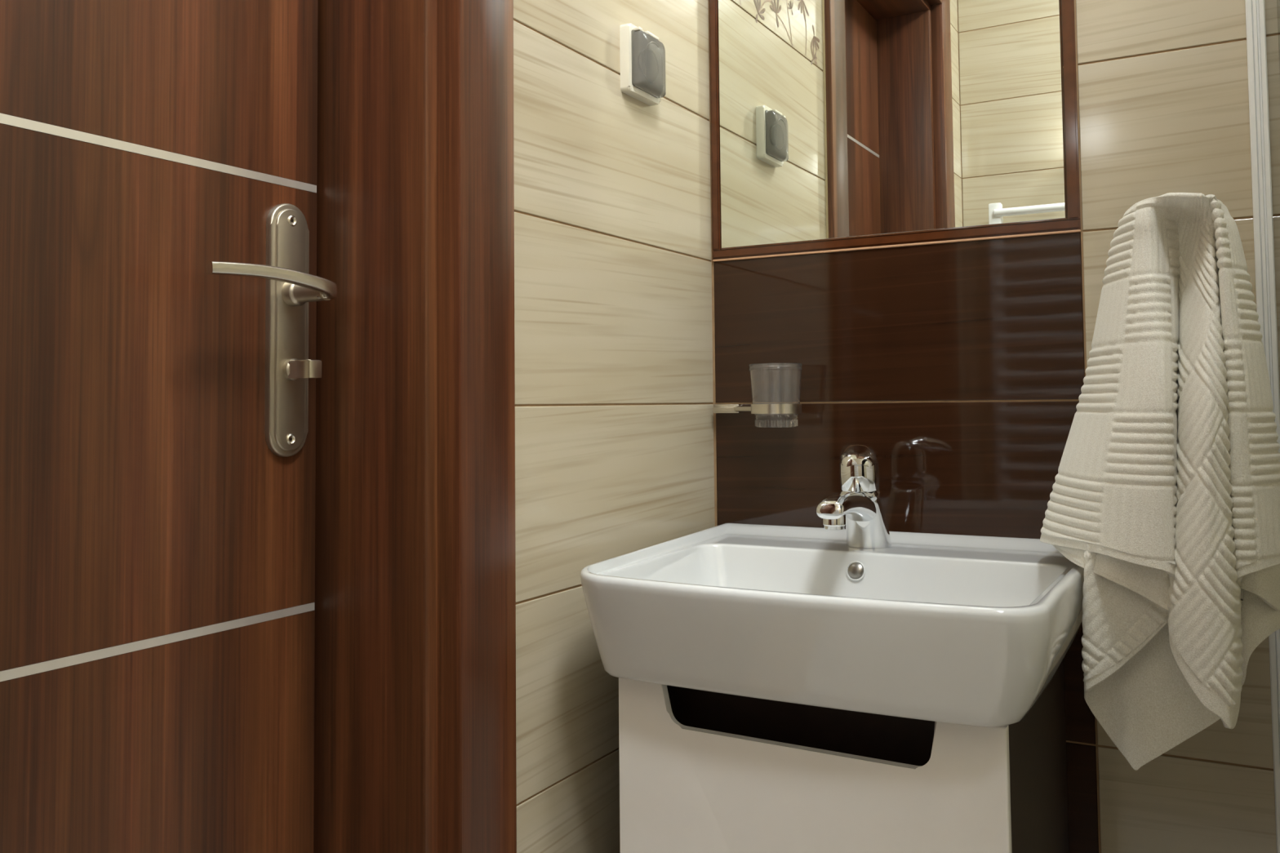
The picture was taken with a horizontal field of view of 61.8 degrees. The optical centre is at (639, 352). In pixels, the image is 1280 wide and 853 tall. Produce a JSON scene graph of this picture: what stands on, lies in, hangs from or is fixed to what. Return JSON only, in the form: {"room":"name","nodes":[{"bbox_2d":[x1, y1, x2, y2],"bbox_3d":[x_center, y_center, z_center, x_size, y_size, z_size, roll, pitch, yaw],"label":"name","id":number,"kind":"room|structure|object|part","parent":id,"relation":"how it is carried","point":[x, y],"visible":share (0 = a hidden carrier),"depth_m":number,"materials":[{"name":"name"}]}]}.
{"room":"bathroom","nodes":[
{"label":"bathroom","id":0,"kind":"room"},
{"bbox_2d":[513,0,715,852],"bbox_3d":[-0.356,-0.179,0.860,0.160,2.452,1.774,-2,-3,29],"label":"wall","id":1,"kind":"structure","parent":0,"point":[615,450],"depth_m":1.22,"materials":[{"name":"beige tile"}]},
{"bbox_2d":[0,0,337,852],"bbox_3d":[-0.486,0.046,0.729,0.106,1.976,0.726,-2,-3,29],"label":"door","id":2,"kind":"structure","parent":1,"relation":"in","point":[161,288],"depth_m":0.90,"materials":[{"name":"brown wood"}]},
{"bbox_3d":[-0.511,0.441,0.727,0.040,0.406,0.726,-2,-3,29],"label":"panel","id":3,"kind":"part","parent":2,"relation":"part of","materials":[{"name":"brown wood"}]},
{"bbox_3d":[-0.515,0.030,0.746,0.040,0.403,0.726,-2,-3,29],"label":"panel","id":4,"kind":"part","parent":2,"relation":"part of","materials":[{"name":"brown wood"}]},
{"bbox_3d":[-0.518,-0.380,0.766,0.040,0.404,0.726,-2,-3,29],"label":"panel","id":5,"kind":"part","parent":2,"relation":"part of","materials":[{"name":"brown wood"}]},
{"bbox_3d":[-0.321,-0.063,0.940,0.021,0.024,0.142,-2,-3,29],"label":"lever","id":6,"kind":"part","parent":2,"relation":"part of","materials":[{"name":"silver metal"}]},
{"bbox_3d":[-0.336,-0.022,1.018,0.006,0.242,0.047,-2,-3,29],"label":"handle plate","id":7,"kind":"part","parent":2,"relation":"part of","materials":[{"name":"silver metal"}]},
{"bbox_3d":[-0.333,-0.022,1.016,0.003,0.231,0.036,-2,-3,29],"label":"raised panel","id":8,"kind":"part","parent":2,"relation":"part of","materials":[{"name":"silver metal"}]},
{"bbox_2d":[313,0,516,852],"bbox_3d":[-0.477,-0.003,0.729,0.284,2.086,0.938,-2,-3,29],"label":"door frame","id":9,"kind":"structure","parent":1,"relation":"attached to","point":[415,604],"depth_m":1.01,"materials":[{"name":"brown wood"}]},
{"bbox_3d":[-0.157,0.009,1.036,0.029,2.086,0.085,-2,-3,29],"label":"casing","id":10,"kind":"part","parent":9,"relation":"part of","materials":[{"name":"brown wood"}]},
{"bbox_2d":[619,22,666,106],"bbox_3d":[0.007,-0.357,1.324,0.027,0.083,0.079,-2,-3,29],"label":"wall socket","id":11,"kind":"object","parent":1,"relation":"attached to","point":[642,54],"visible":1,"depth_m":1.30,"materials":[{"name":"white plastic"}]},
{"bbox_3d":[0.013,-0.357,1.320,0.012,0.069,0.067,-2,-3,29],"label":"lid","id":12,"kind":"part","parent":11,"relation":"part of","materials":[{"name":"grey plastic"}]},
{"bbox_2d":[708,0,1279,852],"bbox_3d":[0.731,-0.173,1.207,1.710,2.452,0.100,-2,-3,29],"label":"wall","id":13,"kind":"structure","parent":0,"point":[962,366],"depth_m":1.29,"materials":[{"name":"beige tile"}]},
{"bbox_2d":[713,404,801,413],"bbox_3d":[0.148,0.075,1.423,0.145,0.013,0.066,-3,-4,40],"label":"holder","id":14,"kind":"object","parent":13,"relation":"attached to","point":[717,408],"visible":0.95,"depth_m":1.38,"materials":[{"name":"silver metal"}]},
{"bbox_3d":[0.142,0.076,1.439,0.009,0.008,0.049,1,-3,-27],"label":"arm","id":15,"kind":"part","parent":14,"relation":"part of","materials":[{"name":"silver metal"}]},
{"bbox_2d":[748,363,802,427],"bbox_3d":[0.178,0.056,1.399,0.070,0.082,0.070,-2,-3,29],"label":"tumbler","id":16,"kind":"object","parent":14,"relation":"in","point":[771,383],"visible":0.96,"depth_m":1.37,"materials":[{"name":"clear glass"}]},
{"bbox_2d":[709,0,1080,262],"bbox_3d":[0.309,-0.450,1.398,0.482,0.630,0.005,-2,-3,29],"label":"mirror","id":17,"kind":"object","parent":13,"relation":"attached to","point":[836,120],"visible":1,"depth_m":1.38,"materials":[{"name":"silver mirror"}]},
{"bbox_2d":[1244,0,1279,852],"bbox_3d":[0.499,0.034,0.798,0.053,1.900,0.825,-2,-3,29],"label":"screen","id":18,"kind":"object","parent":13,"relation":"attached to","point":[1259,117],"visible":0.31,"depth_m":1.15,"materials":[{"name":"clear glass"}]},
{"bbox_3d":[0.509,0.034,0.804,0.006,1.880,0.796,-2,-3,29],"label":"glass pane","id":19,"kind":"part","parent":18,"relation":"part of","materials":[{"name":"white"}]},
{"bbox_3d":[0.575,-0.116,1.136,0.044,0.044,0.172,-2,-3,29],"label":"towel hook","id":20,"kind":"object","parent":13,"relation":"attached to","visible":0},
{"bbox_2d":[1040,192,1279,770],"bbox_3d":[0.504,0.125,1.053,0.230,0.546,0.250,-2,-3,29],"label":"towel","id":21,"kind":"object","parent":20,"relation":"hanging from","point":[1166,492],"visible":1,"depth_m":0.98,"materials":[{"name":"white fabric"}]},
{"bbox_3d":[0.313,1.069,0.428,1.750,0.100,1.774,-2,-3,29],"label":"floor","id":22,"kind":"structure","parent":0,"visible":0},
{"bbox_2d":[618,658,1069,852],"bbox_3d":[0.246,0.691,1.150,0.379,0.726,0.408,-2,-3,29],"label":"vanity cabinet","id":23,"kind":"object","parent":22,"relation":"on","point":[701,771],"visible":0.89,"depth_m":1.01,"materials":[{"name":"white paint"}]},
{"bbox_3d":[0.099,0.649,1.241,0.016,0.622,0.398,-2,-3,29],"label":"panel","id":24,"kind":"part","parent":23,"relation":"part of","materials":[{"name":"white wood"}]},
{"bbox_2d":[579,523,1084,727],"bbox_3d":[0.212,0.273,1.148,0.491,0.108,0.480,-2,-3,29],"label":"washbasin","id":25,"kind":"object","parent":23,"relation":"in","point":[959,629],"visible":0.88,"depth_m":0.97,"materials":[{"name":"white ceramic"}]},
{"bbox_2d":[816,442,891,548],"bbox_3d":[0.256,0.169,1.251,0.060,0.127,0.169,-2,-3,25],"label":"faucet","id":26,"kind":"object","parent":25,"relation":"on","point":[858,507],"visible":1,"depth_m":1.25,"materials":[{"name":"silver metal"}]},
{"bbox_3d":[0.238,0.183,1.233,0.040,0.046,0.122,-2,-3,29],"label":"spout","id":27,"kind":"part","parent":26,"relation":"part of","materials":[{"name":"silver metal"}]},
{"bbox_3d":[0.253,0.117,1.238,0.041,0.024,0.100,-1,-3,12],"label":"lever","id":28,"kind":"part","parent":26,"relation":"part of","materials":[{"name":"silver metal"}]},
{"bbox_3d":[0.396,0.638,1.073,0.016,0.622,0.398,-2,-3,29],"label":"panel","id":29,"kind":"part","parent":23,"relation":"part of","materials":[{"name":"brown wood"}]}
]}

